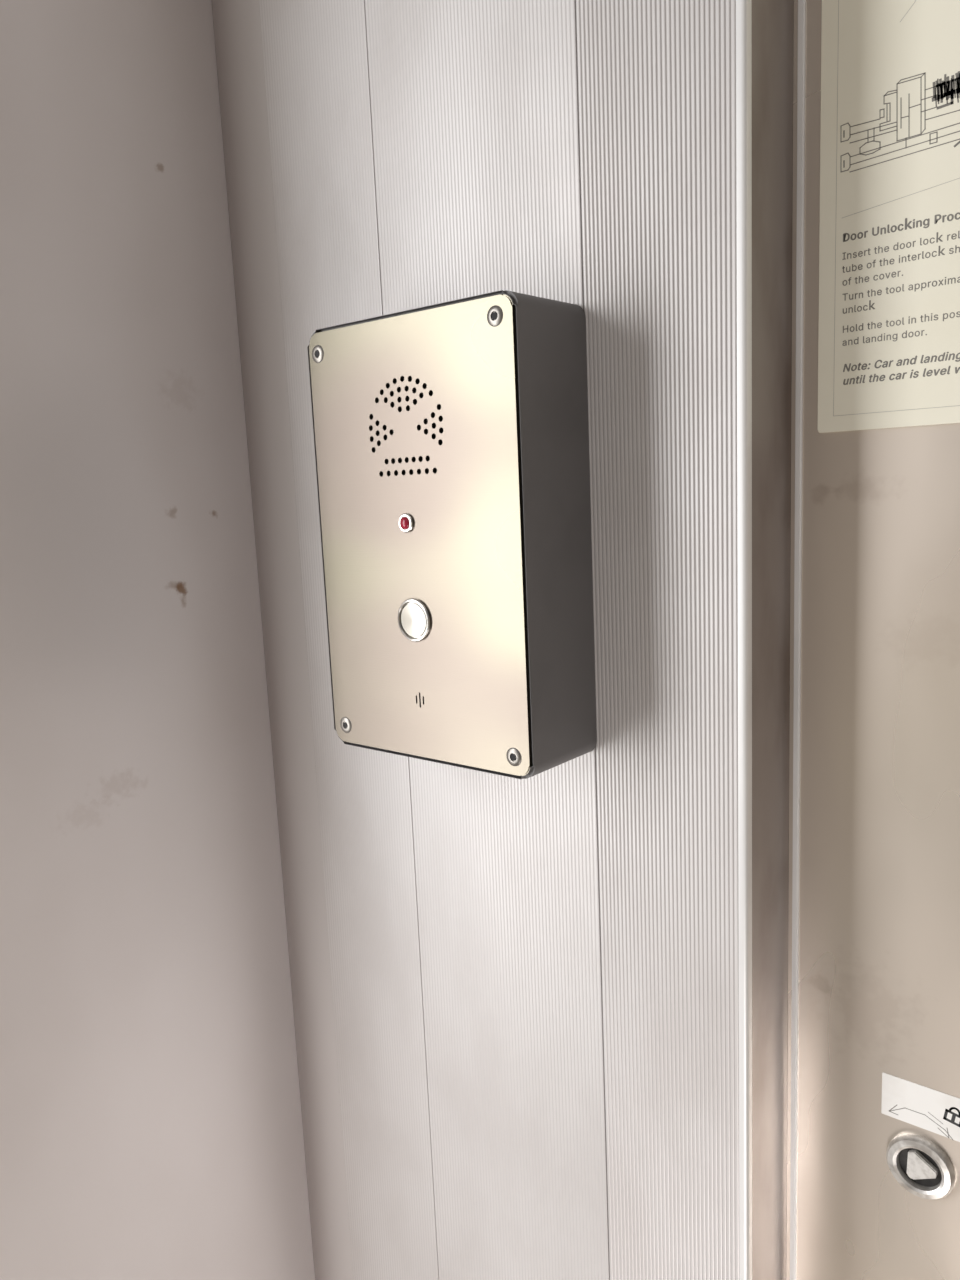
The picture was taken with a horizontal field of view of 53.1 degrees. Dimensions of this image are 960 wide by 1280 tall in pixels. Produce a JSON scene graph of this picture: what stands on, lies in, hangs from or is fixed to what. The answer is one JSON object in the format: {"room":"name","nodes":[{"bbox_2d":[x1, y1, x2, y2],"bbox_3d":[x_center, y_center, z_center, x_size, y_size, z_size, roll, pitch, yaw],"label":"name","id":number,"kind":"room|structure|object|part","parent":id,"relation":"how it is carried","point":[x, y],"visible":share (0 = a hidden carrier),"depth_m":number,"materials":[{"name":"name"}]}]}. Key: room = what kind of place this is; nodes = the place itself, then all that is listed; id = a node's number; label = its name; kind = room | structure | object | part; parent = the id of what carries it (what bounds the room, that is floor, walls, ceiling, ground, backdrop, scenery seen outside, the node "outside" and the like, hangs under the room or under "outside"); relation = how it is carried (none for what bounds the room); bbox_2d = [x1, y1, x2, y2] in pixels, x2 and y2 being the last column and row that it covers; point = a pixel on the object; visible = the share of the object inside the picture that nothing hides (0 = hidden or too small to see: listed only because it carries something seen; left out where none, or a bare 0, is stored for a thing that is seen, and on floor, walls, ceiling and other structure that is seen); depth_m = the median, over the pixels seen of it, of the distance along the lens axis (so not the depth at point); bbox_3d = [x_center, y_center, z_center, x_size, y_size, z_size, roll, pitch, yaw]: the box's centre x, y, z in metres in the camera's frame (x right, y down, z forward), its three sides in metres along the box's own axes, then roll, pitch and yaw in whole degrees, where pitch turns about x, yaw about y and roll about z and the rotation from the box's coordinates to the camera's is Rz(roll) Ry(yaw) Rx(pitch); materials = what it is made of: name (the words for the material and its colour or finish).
{"room":"elevator landing","nodes":[
{"label":"elevator landing","id":0,"kind":"room"},
{"bbox_2d":[0,0,314,1279],"bbox_3d":[-0.285,0.150,0.736,0.040,2.300,0.296,5,12,40],"label":"wall","id":1,"kind":"structure","parent":0,"point":[151,1126],"depth_m":0.72,"materials":[{"name":"white paint"}]},
{"bbox_2d":[259,0,739,1279],"bbox_3d":[-0.026,0.144,0.700,0.482,2.300,0.038,5,12,40],"label":"wall","id":2,"kind":"structure","parent":0,"point":[535,979],"depth_m":0.59,"materials":[{"name":"metal"}]},
{"bbox_2d":[211,0,352,1279],"bbox_3d":[-0.151,0.134,0.797,0.085,2.300,0.028,5,12,40],"label":"trim","id":3,"kind":"structure","parent":2,"relation":"attached to","point":[236,23],"depth_m":0.76,"materials":[{"name":"metal"}]},
{"bbox_3d":[-0.079,0.140,0.737,0.103,2.300,0.028,5,12,40],"label":"ribbed panel","id":4,"kind":"part","parent":2,"relation":"part of","materials":[{"name":"metal"}]},
{"bbox_2d":[307,290,596,778],"bbox_3d":[-0.019,-0.060,0.583,0.163,0.261,0.068,5,12,40],"label":"intercom box","id":5,"kind":"object","parent":2,"relation":"attached to","point":[451,438],"visible":1,"depth_m":0.54,"materials":[{"name":"silver metal"}]},
{"bbox_2d":[399,513,413,532],"bbox_3d":[-0.043,-0.068,0.560,0.011,0.011,0.002,5,12,40],"label":"lamp","id":6,"kind":"object","parent":5,"relation":"attached to","point":[406,520],"depth_m":0.56,"materials":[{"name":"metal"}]},
{"bbox_2d":[491,312,497,319],"bbox_3d":[0.008,-0.168,0.498,0.004,0.004,0.001,5,12,40],"label":"screw","id":7,"kind":"object","parent":5,"relation":"attached to","point":[494,315],"depth_m":0.50,"materials":[{"name":"silver metal"}]},
{"bbox_3d":[0.021,0.149,0.653,0.158,2.300,0.028,5,12,40],"label":"ribbed panel","id":8,"kind":"part","parent":2,"relation":"part of","materials":[{"name":"metal"}]},
{"bbox_3d":[0.117,0.157,0.573,0.091,2.300,0.028,5,12,40],"label":"ribbed panel","id":9,"kind":"part","parent":2,"relation":"part of","materials":[{"name":"metal"}]},
{"bbox_2d":[736,0,751,1279],"bbox_3d":[0.157,0.160,0.546,0.006,2.300,0.037,5,12,40],"label":"trim","id":10,"kind":"structure","parent":2,"relation":"attached to","point":[743,7],"depth_m":0.50,"materials":[{"name":"metal"}]},
{"bbox_2d":[752,0,793,1279],"bbox_3d":[0.170,0.157,0.561,0.006,2.300,0.063,5,12,40],"label":"trim","id":11,"kind":"structure","parent":2,"relation":"attached to","point":[772,20],"depth_m":0.53,"materials":[{"name":"silver metal"}]},
{"bbox_2d":[786,0,959,1279],"bbox_3d":[0.525,0.181,0.309,0.864,2.300,0.030,5,12,40],"label":"door","id":12,"kind":"structure","parent":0,"point":[879,886],"depth_m":0.53,"materials":[{"name":"beige metal"}]},
{"bbox_2d":[790,0,805,1279],"bbox_3d":[0.188,0.155,0.570,0.004,2.300,0.003,5,12,40],"label":"trim","id":13,"kind":"structure","parent":12,"relation":"attached to","point":[801,83],"depth_m":0.54,"materials":[{"name":"metal"}]},
{"bbox_2d":[818,0,959,432],"bbox_3d":[0.242,-0.255,0.443,0.170,0.300,0.003,5,12,40],"label":"sign","id":14,"kind":"object","parent":12,"relation":"attached to","point":[889,333],"visible":1,"depth_m":0.48,"materials":[{"name":"beige paper"}]},
{"bbox_2d":[881,1072,959,1141],"bbox_3d":[0.249,0.263,0.540,0.044,0.026,0.001,5,12,40],"label":"sticker","id":15,"kind":"object","parent":12,"relation":"attached to","point":[929,1109],"visible":1,"depth_m":0.54,"materials":[{"name":"white paper"}]},
{"bbox_2d":[886,1133,955,1199],"bbox_3d":[0.249,0.299,0.544,0.036,0.036,0.006,5,12,40],"label":"lock","id":16,"kind":"object","parent":12,"relation":"attached to","point":[918,1164],"visible":1,"depth_m":0.54,"materials":[{"name":"silver metal"}]}
]}

